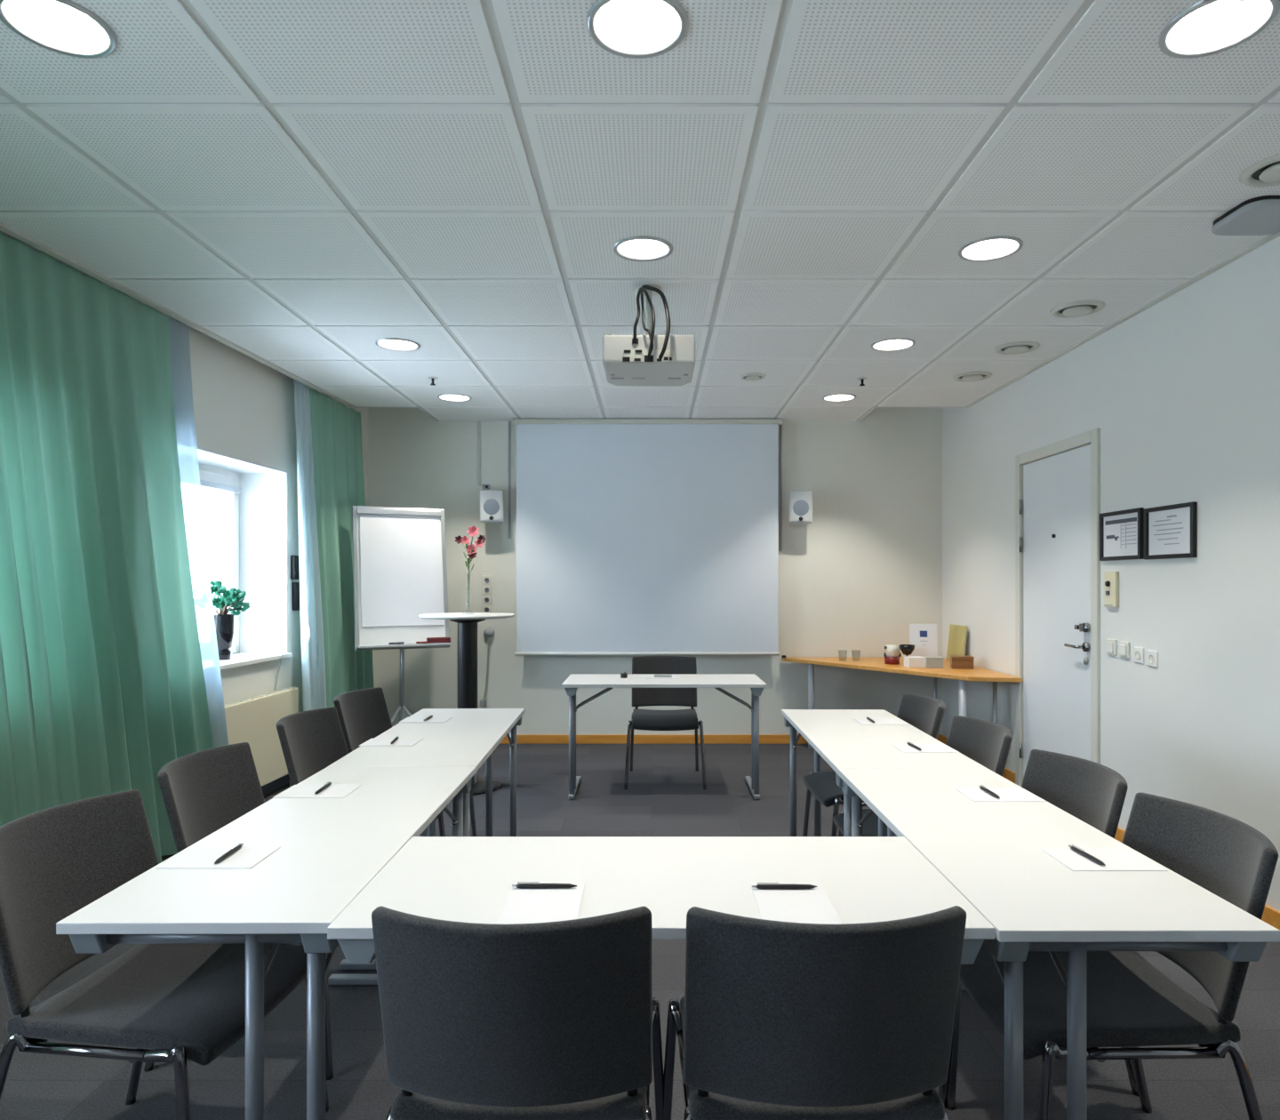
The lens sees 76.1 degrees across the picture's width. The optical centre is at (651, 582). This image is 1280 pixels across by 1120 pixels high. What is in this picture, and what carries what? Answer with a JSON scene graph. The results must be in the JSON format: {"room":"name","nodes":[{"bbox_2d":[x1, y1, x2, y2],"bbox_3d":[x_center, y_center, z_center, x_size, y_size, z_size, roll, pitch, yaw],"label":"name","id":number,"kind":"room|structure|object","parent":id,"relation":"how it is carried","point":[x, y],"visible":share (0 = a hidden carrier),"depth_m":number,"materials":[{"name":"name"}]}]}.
{"room":"conference room","nodes":[
{"label":"conference room","id":0,"kind":"room"},
{"bbox_2d":[1,231,367,711],"bbox_3d":[-2.872,-0.130,2.186,0.420,3.000,9.964,0,0,3],"label":"wall","id":1,"kind":"structure","parent":0,"point":[244,407],"depth_m":5.17,"materials":[{"name":"white paint"}]},
{"bbox_2d":[0,222,357,407],"bbox_3d":[-2.557,-1.379,1.995,0.040,0.042,8.805,0,0,3],"label":"trim","id":2,"kind":"structure","parent":1,"relation":"attached to","point":[4,228],"depth_m":3.96,"materials":[{"name":"paint"}]},
{"bbox_2d":[197,447,292,670],"bbox_3d":[-2.703,-0.122,4.822,0.435,1.265,1.527,0,0,3],"label":"window","id":3,"kind":"structure","parent":1,"relation":"in","point":[256,494],"depth_m":5.57,"materials":[{"name":"white paint"}]},
{"bbox_2d":[214,614,234,660],"bbox_3d":[-2.667,0.340,5.075,0.142,0.280,0.142,0,0,0],"label":"plant pot","id":4,"kind":"object","parent":3,"relation":"on","point":[224,624],"visible":0.75,"depth_m":5.03,"materials":[{"name":"black ceramic"}]},
{"bbox_2d":[210,580,250,615],"bbox_3d":[-2.662,0.103,5.083,0.279,0.235,0.276,0,0,3],"label":"jade plant","id":5,"kind":"object","parent":4,"relation":"on","point":[233,598],"visible":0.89,"depth_m":5.08,"materials":[{"name":"green plant"}]},
{"bbox_2d":[224,687,298,786],"bbox_3d":[-2.478,1.040,4.800,0.088,0.660,1.508,0,0,3],"label":"radiator","id":6,"kind":"object","parent":1,"relation":"attached to","point":[253,720],"visible":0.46,"depth_m":5.10,"materials":[{"name":"beige metal"}]},
{"bbox_2d":[261,774,289,795],"bbox_3d":[-2.654,1.333,2.195,0.014,0.075,9.203,0,0,3],"label":"baseboard","id":7,"kind":"structure","parent":1,"relation":"attached to","point":[284,780],"depth_m":5.39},
{"bbox_2d":[290,555,300,610],"bbox_3d":[-2.459,0.006,5.649,0.035,0.380,0.080,0,0,3],"label":"handset","id":8,"kind":"object","parent":1,"relation":"attached to","point":[294,559],"visible":0.89,"depth_m":5.63,"materials":[{"name":"black plastic"}]},
{"bbox_2d":[0,0,1279,421],"bbox_3d":[-0.365,-1.524,2.250,6.070,0.312,9.700,0,0,0],"label":"ceiling","id":9,"kind":"structure","parent":0,"point":[307,185],"depth_m":2.80,"materials":[{"name":"tile"}]},
{"bbox_2d":[0,0,117,58],"bbox_3d":[-1.460,-1.434,2.009,0.248,0.144,0.248,0,0,0],"label":"recessed light","id":10,"kind":"object","parent":9,"relation":"in","point":[68,28],"visible":0.93,"depth_m":2.08,"materials":[{"name":"silver metal"}]},
{"bbox_2d":[0,230,228,863],"bbox_3d":[-2.470,-0.015,3.012,0.179,2.734,3.335,0,0,3],"label":"curtain","id":11,"kind":"object","parent":9,"relation":"hanging from","point":[110,676],"visible":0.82,"depth_m":3.62,"materials":[{"name":"fabric"}]},
{"bbox_2d":[293,379,373,711],"bbox_3d":[-2.312,-0.015,6.067,0.165,2.734,1.142,0,0,3],"label":"curtain","id":12,"kind":"object","parent":9,"relation":"hanging from","point":[330,467],"visible":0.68,"depth_m":5.96,"materials":[{"name":"fabric"}]},
{"bbox_2d":[375,337,420,351],"bbox_3d":[-1.460,-1.434,4.708,0.248,0.144,0.248,0,0,0],"label":"recessed light","id":13,"kind":"object","parent":9,"relation":"in","point":[396,344],"visible":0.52,"depth_m":4.79,"materials":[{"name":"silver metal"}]},
{"bbox_2d":[437,393,471,401],"bbox_3d":[-1.460,-1.434,6.059,0.248,0.144,0.248,0,0,0],"label":"recessed light","id":14,"kind":"object","parent":9,"relation":"in","point":[452,397],"visible":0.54,"depth_m":6.14,"materials":[{"name":"silver metal"}]},
{"bbox_2d":[586,0,687,58],"bbox_3d":[-0.035,-1.434,2.009,0.248,0.144,0.248,0,0,0],"label":"recessed light","id":15,"kind":"object","parent":9,"relation":"in","point":[627,28],"visible":1,"depth_m":2.09,"materials":[{"name":"silver metal"}]},
{"bbox_2d":[613,235,672,261],"bbox_3d":[-0.035,-1.434,3.358,0.248,0.144,0.248,0,0,0],"label":"recessed light","id":16,"kind":"object","parent":9,"relation":"in","point":[640,248],"visible":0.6,"depth_m":3.45,"materials":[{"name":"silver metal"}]},
{"bbox_2d":[602,284,695,385],"bbox_3d":[-0.012,-1.165,3.812,0.410,0.411,0.437,0,0,0],"label":"projector","id":17,"kind":"object","parent":9,"relation":"attached to","point":[626,362],"visible":0.87,"depth_m":3.61,"materials":[{"name":"paint"}]},
{"bbox_2d":[633,285,670,359],"bbox_3d":[0.001,-1.178,3.672,0.162,0.401,0.264,0,0,0],"label":"cables","id":18,"kind":"object","parent":9,"relation":"hanging from","point":[642,290],"visible":1,"depth_m":3.58,"materials":[{"name":"black plastic"}]},
{"bbox_2d":[740,372,766,380],"bbox_3d":[0.673,-1.358,5.430,0.170,0.024,0.170,0,0,0],"label":"valve","id":19,"kind":"object","parent":9,"relation":"attached to","point":[751,376],"visible":1,"depth_m":5.39,"materials":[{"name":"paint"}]},
{"bbox_2d":[822,393,855,401],"bbox_3d":[1.390,-1.434,6.059,0.248,0.144,0.248,0,0,0],"label":"recessed light","id":20,"kind":"object","parent":9,"relation":"in","point":[834,397],"visible":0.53,"depth_m":6.14,"materials":[{"name":"silver metal"}]},
{"bbox_2d":[871,337,915,351],"bbox_3d":[1.390,-1.434,4.708,0.248,0.144,0.248,0,0,0],"label":"recessed light","id":21,"kind":"object","parent":9,"relation":"in","point":[893,344],"visible":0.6,"depth_m":4.79,"materials":[{"name":"silver metal"}]},
{"bbox_2d":[952,371,991,382],"bbox_3d":[2.130,-1.358,5.430,0.244,0.024,0.244,0,0,0],"label":"valve","id":22,"kind":"object","parent":9,"relation":"attached to","point":[970,376],"visible":1,"depth_m":5.39,"materials":[{"name":"paint"}]},
{"bbox_2d":[958,235,1023,261],"bbox_3d":[1.390,-1.434,3.358,0.248,0.144,0.248,0,0,0],"label":"recessed light","id":23,"kind":"object","parent":9,"relation":"in","point":[992,248],"visible":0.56,"depth_m":3.44,"materials":[{"name":"silver metal"}]},
{"bbox_2d":[993,341,1039,354],"bbox_3d":[2.130,-1.358,4.770,0.244,0.024,0.244,0,0,0],"label":"valve","id":24,"kind":"object","parent":9,"relation":"attached to","point":[1016,348],"visible":1,"depth_m":4.74,"materials":[{"name":"paint"}]},
{"bbox_2d":[1050,299,1104,318],"bbox_3d":[2.130,-1.358,4.090,0.244,0.024,0.244,0,0,0],"label":"valve","id":25,"kind":"object","parent":9,"relation":"attached to","point":[1077,308],"visible":1,"depth_m":4.06,"materials":[{"name":"paint"}]},
{"bbox_2d":[1158,0,1279,58],"bbox_3d":[1.390,-1.434,2.009,0.248,0.144,0.248,0,0,0],"label":"recessed light","id":26,"kind":"object","parent":9,"relation":"in","point":[1207,28],"visible":0.94,"depth_m":2.08,"materials":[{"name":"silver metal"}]},
{"bbox_2d":[1211,195,1279,235],"bbox_3d":[2.265,-1.351,3.020,0.275,0.038,0.260,0,0,0],"label":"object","id":27,"kind":"object","parent":9,"relation":"attached to","point":[1260,215],"visible":1,"depth_m":3.01,"materials":[{"name":"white plastic"}]},
{"bbox_2d":[1239,152,1279,187],"bbox_3d":[2.090,-1.358,2.700,0.244,0.024,0.244,0,0,0],"label":"valve","id":28,"kind":"object","parent":9,"relation":"attached to","point":[1264,172],"visible":1,"depth_m":2.71,"materials":[{"name":"paint"}]},
{"bbox_2d":[0,744,1279,1119],"bbox_3d":[-0.415,1.420,2.300,6.370,0.100,9.800,0,0,0],"label":"floor","id":29,"kind":"structure","parent":0,"point":[665,795],"depth_m":2.52,"materials":[{"name":"carpet"}]},
{"bbox_2d":[0,789,328,1119],"bbox_3d":[-1.159,0.956,1.890,0.595,0.834,0.547,0,0,6],"label":"chair","id":30,"kind":"object","parent":29,"relation":"on","point":[175,1003],"visible":0.83,"depth_m":1.83,"materials":[{"name":"black fabric"}]},
{"bbox_2d":[144,742,333,1079],"bbox_3d":[-1.167,0.956,2.532,0.595,0.834,0.547,0,0,2],"label":"chair","id":31,"kind":"object","parent":29,"relation":"on","point":[204,791],"visible":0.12,"depth_m":2.56,"materials":[{"name":"black fabric"}]},
{"bbox_2d":[56,766,476,1119],"bbox_3d":[-0.864,1.003,2.190,0.517,0.726,1.305,0,0,0],"label":"folding table","id":32,"kind":"object","parent":29,"relation":"on","point":[331,849],"visible":0.91,"depth_m":1.73,"materials":[{"name":"white laminate"}]},
{"bbox_2d":[156,846,280,868],"bbox_3d":[-1.000,0.639,1.900,0.210,0.002,0.148,0,0,0],"label":"notepad","id":33,"kind":"object","parent":32,"relation":"on","point":[196,857],"visible":0.79,"depth_m":1.89,"materials":[{"name":"paper"}]},
{"bbox_2d":[214,842,243,863],"bbox_3d":[-0.985,0.631,1.906,0.011,0.012,0.138,0,0,-2],"label":"ballpoint pen","id":34,"kind":"object","parent":33,"relation":"on","point":[237,846],"visible":1,"depth_m":1.90,"materials":[{"name":"black plastic"}]},
{"bbox_2d":[272,784,361,798],"bbox_3d":[-1.018,0.639,2.500,0.210,0.002,0.148,0,0,0],"label":"notepad","id":35,"kind":"object","parent":32,"relation":"on","point":[296,791],"visible":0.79,"depth_m":2.49,"materials":[{"name":"paper"}]},
{"bbox_2d":[314,781,331,793],"bbox_3d":[-1.008,0.631,2.511,0.011,0.012,0.138,0,0,-2],"label":"ballpoint pen","id":36,"kind":"object","parent":35,"relation":"on","point":[329,783],"visible":1,"depth_m":2.51,"materials":[{"name":"black plastic"}]},
{"bbox_2d":[276,706,447,836],"bbox_3d":[-1.185,0.956,3.313,0.595,0.834,0.547,0,0,4],"label":"chair","id":37,"kind":"object","parent":29,"relation":"on","point":[312,740],"visible":0.18,"depth_m":3.39,"materials":[{"name":"black metal"}]},
{"bbox_2d":[352,505,450,723],"bbox_3d":[-1.926,0.396,6.262,0.681,1.941,0.562,0,0,-25],"label":"flip chart","id":38,"kind":"object","parent":29,"relation":"on","point":[399,554],"visible":0.95,"depth_m":6.17,"materials":[{"name":"white paper"}]},
{"bbox_2d":[356,642,450,649],"bbox_3d":[-1.827,0.474,6.050,0.665,0.038,0.087,0,0,-25],"label":"tray","id":39,"kind":"object","parent":38,"relation":"on","point":[359,645],"depth_m":6.02,"materials":[{"name":"silver metal"}]},
{"bbox_2d":[426,637,450,643],"bbox_3d":[-1.603,0.437,6.160,0.170,0.042,0.056,0,0,-25],"label":"eraser","id":40,"kind":"object","parent":38,"relation":"on","point":[430,640],"visible":0.99,"depth_m":6.13,"materials":[{"name":"plastic"}]},
{"bbox_2d":[333,687,476,836],"bbox_3d":[-1.212,0.956,3.955,0.595,0.834,0.547,0,0,7],"label":"chair","id":41,"kind":"object","parent":29,"relation":"on","point":[364,715],"visible":0.2,"depth_m":4.06,"materials":[{"name":"black metal"}]},
{"bbox_2d":[327,708,525,969],"bbox_3d":[-0.885,1.003,3.496,0.517,0.726,1.305,0,0,-1],"label":"folding table","id":42,"kind":"object","parent":29,"relation":"on","point":[470,737],"visible":0.62,"depth_m":3.38,"materials":[{"name":"white laminate"}]},
{"bbox_2d":[359,738,423,745],"bbox_3d":[-1.038,0.639,3.265,0.210,0.002,0.148,0,0,0],"label":"notepad","id":43,"kind":"object","parent":42,"relation":"on","point":[372,741],"visible":0.79,"depth_m":3.25,"materials":[{"name":"paper"}]},
{"bbox_2d":[398,717,451,722],"bbox_3d":[-1.048,0.639,3.795,0.210,0.002,0.148,0,0,0],"label":"notepad","id":44,"kind":"object","parent":42,"relation":"on","point":[407,719],"visible":0.79,"depth_m":3.77,"materials":[{"name":"paper"}]},
{"bbox_2d":[418,612,514,794],"bbox_3d":[-1.226,0.790,5.450,0.624,1.153,0.624,0,0,0],"label":"cafe table","id":45,"kind":"object","parent":29,"relation":"on","point":[467,622],"visible":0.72,"depth_m":5.39,"materials":[{"name":"white laminate"}]},
{"bbox_3d":[-1.214,0.078,5.420,0.072,0.269,0.072,0,0,0],"label":"bud vase","id":46,"kind":"object","parent":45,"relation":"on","visible":0},
{"bbox_2d":[454,525,486,607],"bbox_3d":[-1.198,-0.106,5.420,0.210,0.538,0.070,0,0,0],"label":"flower","id":47,"kind":"object","parent":46,"relation":"in","point":[470,548],"visible":1,"depth_m":5.41,"materials":[{"name":"pink plant"}]},
{"bbox_2d":[371,905,663,1119],"bbox_3d":[-0.232,0.956,1.570,0.547,0.834,0.595,0,0,0],"label":"chair","id":48,"kind":"object","parent":29,"relation":"on","point":[560,1020],"visible":1,"depth_m":1.35,"materials":[{"name":"grey fabric"}]},
{"bbox_2d":[327,836,994,964],"bbox_3d":[0.018,1.003,1.787,1.239,0.726,0.544,0,0,0],"label":"folding table","id":49,"kind":"object","parent":29,"relation":"on","point":[465,879],"visible":0.73,"depth_m":1.78,"materials":[{"name":"white laminate"}]},
{"bbox_2d":[496,882,584,924],"bbox_3d":[-0.215,0.639,1.630,0.148,0.002,0.210,0,0,0],"label":"notepad","id":50,"kind":"object","parent":49,"relation":"on","point":[523,905],"visible":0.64,"depth_m":1.61,"materials":[{"name":"paper"}]},
{"bbox_2d":[511,881,577,887],"bbox_3d":[-0.223,0.631,1.703,0.138,0.012,0.010,0,0,0],"label":"ballpoint pen","id":51,"kind":"object","parent":50,"relation":"on","point":[520,884],"visible":1,"depth_m":1.70,"materials":[{"name":"black plastic"}]},
{"bbox_2d":[750,882,842,924],"bbox_3d":[0.283,0.639,1.628,0.148,0.002,0.210,0,0,0],"label":"notepad","id":52,"kind":"object","parent":49,"relation":"on","point":[804,906],"visible":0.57,"depth_m":1.61,"materials":[{"name":"paper"}]},
{"bbox_2d":[751,882,817,888],"bbox_3d":[0.276,0.631,1.699,0.138,0.012,0.010,0,0,0],"label":"ballpoint pen","id":53,"kind":"object","parent":52,"relation":"on","point":[760,885],"visible":1,"depth_m":1.70,"materials":[{"name":"black plastic"}]},
{"bbox_2d":[561,674,766,799],"bbox_3d":[0.079,1.003,5.410,1.284,0.726,0.559,0,0,0],"label":"desk","id":54,"kind":"object","parent":29,"relation":"on","point":[572,683],"visible":1,"depth_m":5.17,"materials":[{"name":"white laminate"}]},
{"bbox_2d":[647,675,678,679],"bbox_3d":[0.075,0.639,5.500,0.210,0.002,0.148,0,0,2],"label":"notepad","id":55,"kind":"object","parent":54,"relation":"on","point":[648,676],"visible":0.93,"depth_m":5.46,"materials":[{"name":"paper"}]},
{"bbox_2d":[624,656,706,789],"bbox_3d":[0.092,0.956,5.700,0.547,0.834,0.595,0,0,0],"label":"chair","id":56,"kind":"object","parent":29,"relation":"on","point":[641,719],"visible":0.97,"depth_m":5.85,"materials":[{"name":"black fabric"}]},
{"bbox_2d":[663,905,966,1119],"bbox_3d":[0.288,0.956,1.570,0.547,0.834,0.595,0,0,-1],"label":"chair","id":57,"kind":"object","parent":29,"relation":"on","point":[777,1020],"visible":1,"depth_m":1.35,"materials":[{"name":"black fabric"}]},
{"bbox_2d":[802,693,945,836],"bbox_3d":[1.035,0.956,3.762,0.595,0.834,0.547,0,0,-2],"label":"chair","id":58,"kind":"object","parent":29,"relation":"on","point":[925,714],"visible":0.31,"depth_m":3.81,"materials":[{"name":"black metal"}]},
{"bbox_2d":[781,709,987,836],"bbox_3d":[0.905,1.003,3.463,0.517,0.726,1.305,0,0,1],"label":"folding table","id":59,"kind":"object","parent":29,"relation":"on","point":[835,736],"visible":0.62,"depth_m":3.35,"materials":[{"name":"white laminate"}]},
{"bbox_2d":[854,719,908,724],"bbox_3d":[1.050,0.639,3.745,0.210,0.002,0.148,0,0,0],"label":"notepad","id":60,"kind":"object","parent":59,"relation":"on","point":[860,721],"visible":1,"depth_m":3.72,"materials":[{"name":"paper"}]},
{"bbox_2d":[892,744,959,752],"bbox_3d":[1.050,0.639,3.140,0.210,0.002,0.148,0,0,0],"label":"notepad","id":61,"kind":"object","parent":59,"relation":"on","point":[903,748],"visible":1,"depth_m":3.13,"materials":[{"name":"paper"}]},
{"bbox_2d":[781,656,1022,748],"bbox_3d":[1.779,1.002,6.175,1.358,0.735,1.509,0,0,0],"label":"table","id":62,"kind":"object","parent":29,"relation":"on","point":[978,674],"visible":0.53,"depth_m":6.04,"materials":[{"name":"brown wood"}]},
{"bbox_2d":[883,644,901,664],"bbox_3d":[1.867,0.560,6.350,0.132,0.148,0.120,0,0,0],"label":"candle jar","id":63,"kind":"object","parent":62,"relation":"on","point":[892,652],"visible":0.91,"depth_m":6.31,"materials":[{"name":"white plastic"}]},
{"bbox_2d":[883,644,900,656],"bbox_3d":[1.867,0.533,6.350,0.120,0.093,0.120,0,0,0],"label":"bowl","id":64,"kind":"object","parent":63,"relation":"on","point":[890,650],"depth_m":6.31,"materials":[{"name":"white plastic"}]},
{"bbox_2d":[899,644,914,656],"bbox_3d":[1.953,0.557,6.250,0.116,0.155,0.116,0,0,0],"label":"goblet","id":65,"kind":"object","parent":62,"relation":"on","point":[907,650],"visible":0.77,"depth_m":6.21,"materials":[{"name":"black ceramic"}]},
{"bbox_2d":[904,656,925,667],"bbox_3d":[1.969,0.597,6.120,0.130,0.075,0.100,0,0,-6],"label":"box","id":66,"kind":"object","parent":62,"relation":"on","point":[910,661],"visible":1,"depth_m":6.07,"materials":[{"name":"white paper"}]},
{"bbox_2d":[909,624,937,656],"bbox_3d":[2.149,0.482,6.470,0.210,0.306,0.100,0,0,8],"label":"table sign","id":67,"kind":"object","parent":62,"relation":"on","point":[924,637],"visible":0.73,"depth_m":6.45,"materials":[{"name":"white paper"}]},
{"bbox_2d":[924,656,943,668],"bbox_3d":[2.098,0.596,6.080,0.124,0.078,0.094,0,0,10],"label":"box","id":68,"kind":"object","parent":62,"relation":"on","point":[931,662],"visible":1,"depth_m":6.04,"materials":[{"name":"white cardboard"}]},
{"bbox_2d":[946,624,967,660],"bbox_3d":[2.427,0.485,6.500,0.047,0.289,0.340,0,0,0],"label":"document folder","id":69,"kind":"object","parent":62,"relation":"on","point":[957,635],"visible":0.76,"depth_m":6.49,"materials":[{"name":"yellow paper"}]},
{"bbox_2d":[950,655,974,669],"bbox_3d":[2.295,0.591,6.050,0.154,0.088,0.124,0,0,14],"label":"wooden box","id":70,"kind":"object","parent":62,"relation":"on","point":[956,661],"visible":1,"depth_m":6.00,"materials":[{"name":"brown wood"}]},
{"bbox_2d":[832,715,1013,836],"bbox_3d":[1.035,0.956,3.092,0.595,0.834,0.547,0,0,-2],"label":"chair","id":71,"kind":"object","parent":29,"relation":"on","point":[988,743],"visible":0.2,"depth_m":3.16,"materials":[{"name":"black metal"}]},
{"bbox_2d":[945,749,1138,1110],"bbox_3d":[1.045,0.956,2.413,0.595,0.834,0.547,0,0,-4],"label":"chair","id":72,"kind":"object","parent":29,"relation":"on","point":[1092,792],"visible":0.14,"depth_m":2.43,"materials":[{"name":"black fabric"}]},
{"bbox_2d":[838,768,1279,1119],"bbox_3d":[0.898,1.003,2.156,0.517,0.726,1.305,0,0,0],"label":"folding table","id":73,"kind":"object","parent":29,"relation":"on","point":[990,852],"visible":0.91,"depth_m":1.68,"materials":[{"name":"white laminate"}]},
{"bbox_2d":[955,788,1046,801],"bbox_3d":[1.045,0.639,2.455,0.210,0.002,0.148,0,0,0],"label":"notepad","id":74,"kind":"object","parent":73,"relation":"on","point":[976,795],"visible":1,"depth_m":2.45,"materials":[{"name":"paper"}]},
{"bbox_2d":[978,784,999,798],"bbox_3d":[1.018,0.631,2.465,0.011,0.012,0.138,0,0,-2],"label":"ballpoint pen","id":75,"kind":"object","parent":74,"relation":"on","point":[981,787],"visible":1,"depth_m":2.46,"materials":[{"name":"black plastic"}]},
{"bbox_2d":[1040,848,1167,871],"bbox_3d":[1.038,0.639,1.885,0.210,0.002,0.148,0,0,0],"label":"notepad","id":76,"kind":"object","parent":73,"relation":"on","point":[1114,859],"visible":1,"depth_m":1.88,"materials":[{"name":"paper"}]},
{"bbox_2d":[1068,844,1105,865],"bbox_3d":[1.008,0.631,1.894,0.010,0.012,0.138,0,0,-5],"label":"ballpoint pen","id":77,"kind":"object","parent":76,"relation":"on","point":[1073,847],"visible":1,"depth_m":1.89,"materials":[{"name":"black plastic"}]},
{"bbox_2d":[937,792,1278,1119],"bbox_3d":[1.045,0.956,1.880,0.595,0.834,0.547,0,0,0],"label":"chair","id":78,"kind":"object","parent":29,"relation":"on","point":[1130,1003],"visible":0.7,"depth_m":1.79,"materials":[{"name":"black fabric"}]},
{"bbox_2d":[368,407,942,734],"bbox_3d":[-0.040,-0.130,7.025,5.420,3.000,0.150,0,0,0],"label":"wall","id":79,"kind":"structure","parent":0,"point":[854,579],"depth_m":6.95,"materials":[{"name":"beige paint"}]},
{"bbox_2d":[477,420,480,486],"bbox_3d":[-1.465,-1.093,6.943,0.030,0.554,0.014,0,0,0],"label":"cable conduit","id":80,"kind":"object","parent":79,"relation":"attached to","point":[477,420],"visible":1,"depth_m":6.94,"materials":[{"name":"paint"}]},
{"bbox_2d":[480,573,494,612],"bbox_3d":[-1.398,0.110,6.942,0.120,0.370,0.016,0,0,0],"label":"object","id":81,"kind":"structure","parent":79,"relation":"attached to","point":[486,580],"depth_m":6.94,"materials":[{"name":"white plastic"}]},
{"bbox_2d":[480,626,494,706],"bbox_3d":[-1.395,0.716,6.929,0.115,0.675,0.042,0,0,0],"label":"cable","id":82,"kind":"object","parent":79,"relation":"attached to","point":[488,631],"visible":1,"depth_m":6.92,"materials":[{"name":"grey plastic"}]},
{"bbox_2d":[480,489,503,522],"bbox_3d":[-1.329,-0.632,6.849,0.196,0.270,0.202,0,0,-4],"label":"wall speaker","id":83,"kind":"object","parent":79,"relation":"attached to","point":[492,501],"visible":1,"depth_m":6.75,"materials":[{"name":"white plastic"}]},
{"bbox_2d":[483,498,499,514],"bbox_3d":[-1.322,-0.622,6.752,0.132,0.132,0.003,0,0,-4],"label":"grille","id":84,"kind":"object","parent":83,"relation":"attached to","point":[491,506],"depth_m":6.75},
{"bbox_2d":[508,420,510,538],"bbox_3d":[-1.208,-0.870,6.944,0.018,1.000,0.012,0,0,0],"label":"cable conduit","id":85,"kind":"object","parent":79,"relation":"attached to","point":[508,420],"visible":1,"depth_m":6.94,"materials":[{"name":"grey plastic"}]},
{"bbox_2d":[512,418,782,655],"bbox_3d":[-0.035,-0.377,6.884,2.253,1.980,0.128,0,0,0],"label":"projection screen","id":86,"kind":"object","parent":79,"relation":"attached to","point":[635,536],"visible":1,"depth_m":6.85,"materials":[{"name":"fabric"}]},
{"bbox_2d":[499,734,942,743],"bbox_3d":[0.032,1.333,6.943,4.877,0.075,0.014,0,0,0],"label":"baseboard","id":87,"kind":"structure","parent":79,"relation":"attached to","point":[521,739],"depth_m":6.94,"materials":[{"name":"brown wood"}]},
{"bbox_2d":[779,424,782,551],"bbox_3d":[1.098,-0.817,6.944,0.018,1.106,0.012,0,0,0],"label":"cable conduit","id":88,"kind":"object","parent":79,"relation":"attached to","point":[780,426],"visible":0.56,"depth_m":6.94,"materials":[{"name":"grey plastic"}]},
{"bbox_2d":[788,490,812,523],"bbox_3d":[1.241,-0.625,6.849,0.196,0.270,0.202,0,0,4],"label":"wall speaker","id":89,"kind":"object","parent":79,"relation":"attached to","point":[800,502],"visible":1,"depth_m":6.75,"materials":[{"name":"white plastic"}]},
{"bbox_2d":[792,499,808,515],"bbox_3d":[1.234,-0.615,6.752,0.132,0.132,0.003,0,0,4],"label":"grille","id":90,"kind":"object","parent":89,"relation":"attached to","point":[800,507],"depth_m":6.75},
{"bbox_2d":[942,235,1279,911],"bbox_3d":[2.570,-0.130,2.250,0.200,3.000,9.700,0,0,0],"label":"wall","id":91,"kind":"structure","parent":0,"point":[1182,394],"depth_m":3.88,"materials":[{"name":"white paint"}]},
{"bbox_2d":[1015,427,1100,786],"bbox_3d":[2.486,0.260,5.008,0.169,2.220,1.015,0,0,0],"label":"door","id":92,"kind":"structure","parent":91,"relation":"in","point":[1058,484],"depth_m":4.97,"materials":[{"name":"paint"}]},
{"bbox_2d":[941,735,1279,930],"bbox_3d":[2.463,1.333,2.268,0.014,0.075,9.336,0,0,0],"label":"baseboard","id":93,"kind":"structure","parent":91,"relation":"attached to","point":[1270,916],"depth_m":3.28,"materials":[{"name":"brown wood"}]},
{"bbox_2d":[1104,571,1119,607],"bbox_3d":[2.454,0.038,4.374,0.032,0.190,0.110,0,0,0],"label":"thermostat panel","id":94,"kind":"object","parent":91,"relation":"attached to","point":[1111,579],"visible":1,"depth_m":4.36,"materials":[{"name":"beige plastic"}]},
{"bbox_2d":[1106,639,1117,655],"bbox_3d":[2.461,0.347,4.378,0.018,0.084,0.084,0,0,0],"label":"light switch","id":95,"kind":"object","parent":91,"relation":"attached to","point":[1111,644],"visible":1,"depth_m":4.36,"materials":[{"name":"white plastic"}]},
{"bbox_2d":[1099,507,1143,560],"bbox_3d":[2.459,-0.246,4.287,0.022,0.258,0.371,0,0,0],"label":"picture frame","id":96,"kind":"object","parent":91,"relation":"attached to","point":[1122,532],"visible":1,"depth_m":4.27,"materials":[{"name":"black plastic"}]},
{"bbox_2d":[963,232,1279,407],"bbox_3d":[2.455,-1.376,1.995,0.030,0.028,8.790,0,0,0],"label":"trim","id":97,"kind":"structure","parent":91,"relation":"attached to","point":[1271,236],"depth_m":4.04,"materials":[{"name":"paint"}]},
{"bbox_2d":[1119,640,1129,658],"bbox_3d":[2.461,0.352,4.259,0.018,0.084,0.084,0,0,0],"label":"light switch","id":98,"kind":"object","parent":91,"relation":"attached to","point":[1124,646],"visible":1,"depth_m":4.24,"materials":[{"name":"white plastic"}]},
{"bbox_2d":[1133,646,1143,663],"bbox_3d":[2.465,0.369,4.139,0.011,0.080,0.080,0,0,0],"label":"wall outlet","id":99,"kind":"object","parent":91,"relation":"attached to","point":[1138,652],"visible":1,"depth_m":4.13,"materials":[{"name":"white paint"}]},
{"bbox_2d":[1147,649,1158,667],"bbox_3d":[2.465,0.376,4.026,0.011,0.080,0.080,0,0,0],"label":"wall outlet","id":100,"kind":"object","parent":91,"relation":"attached to","point":[1152,655],"visible":1,"depth_m":4.01,"materials":[{"name":"white paint"}]},
{"bbox_2d":[1144,501,1197,559],"bbox_3d":[2.459,-0.239,3.885,0.022,0.252,0.368,0,0,0],"label":"picture frame","id":101,"kind":"object","parent":91,"relation":"attached to","point":[1170,531],"visible":1,"depth_m":3.87,"materials":[{"name":"black plastic"}]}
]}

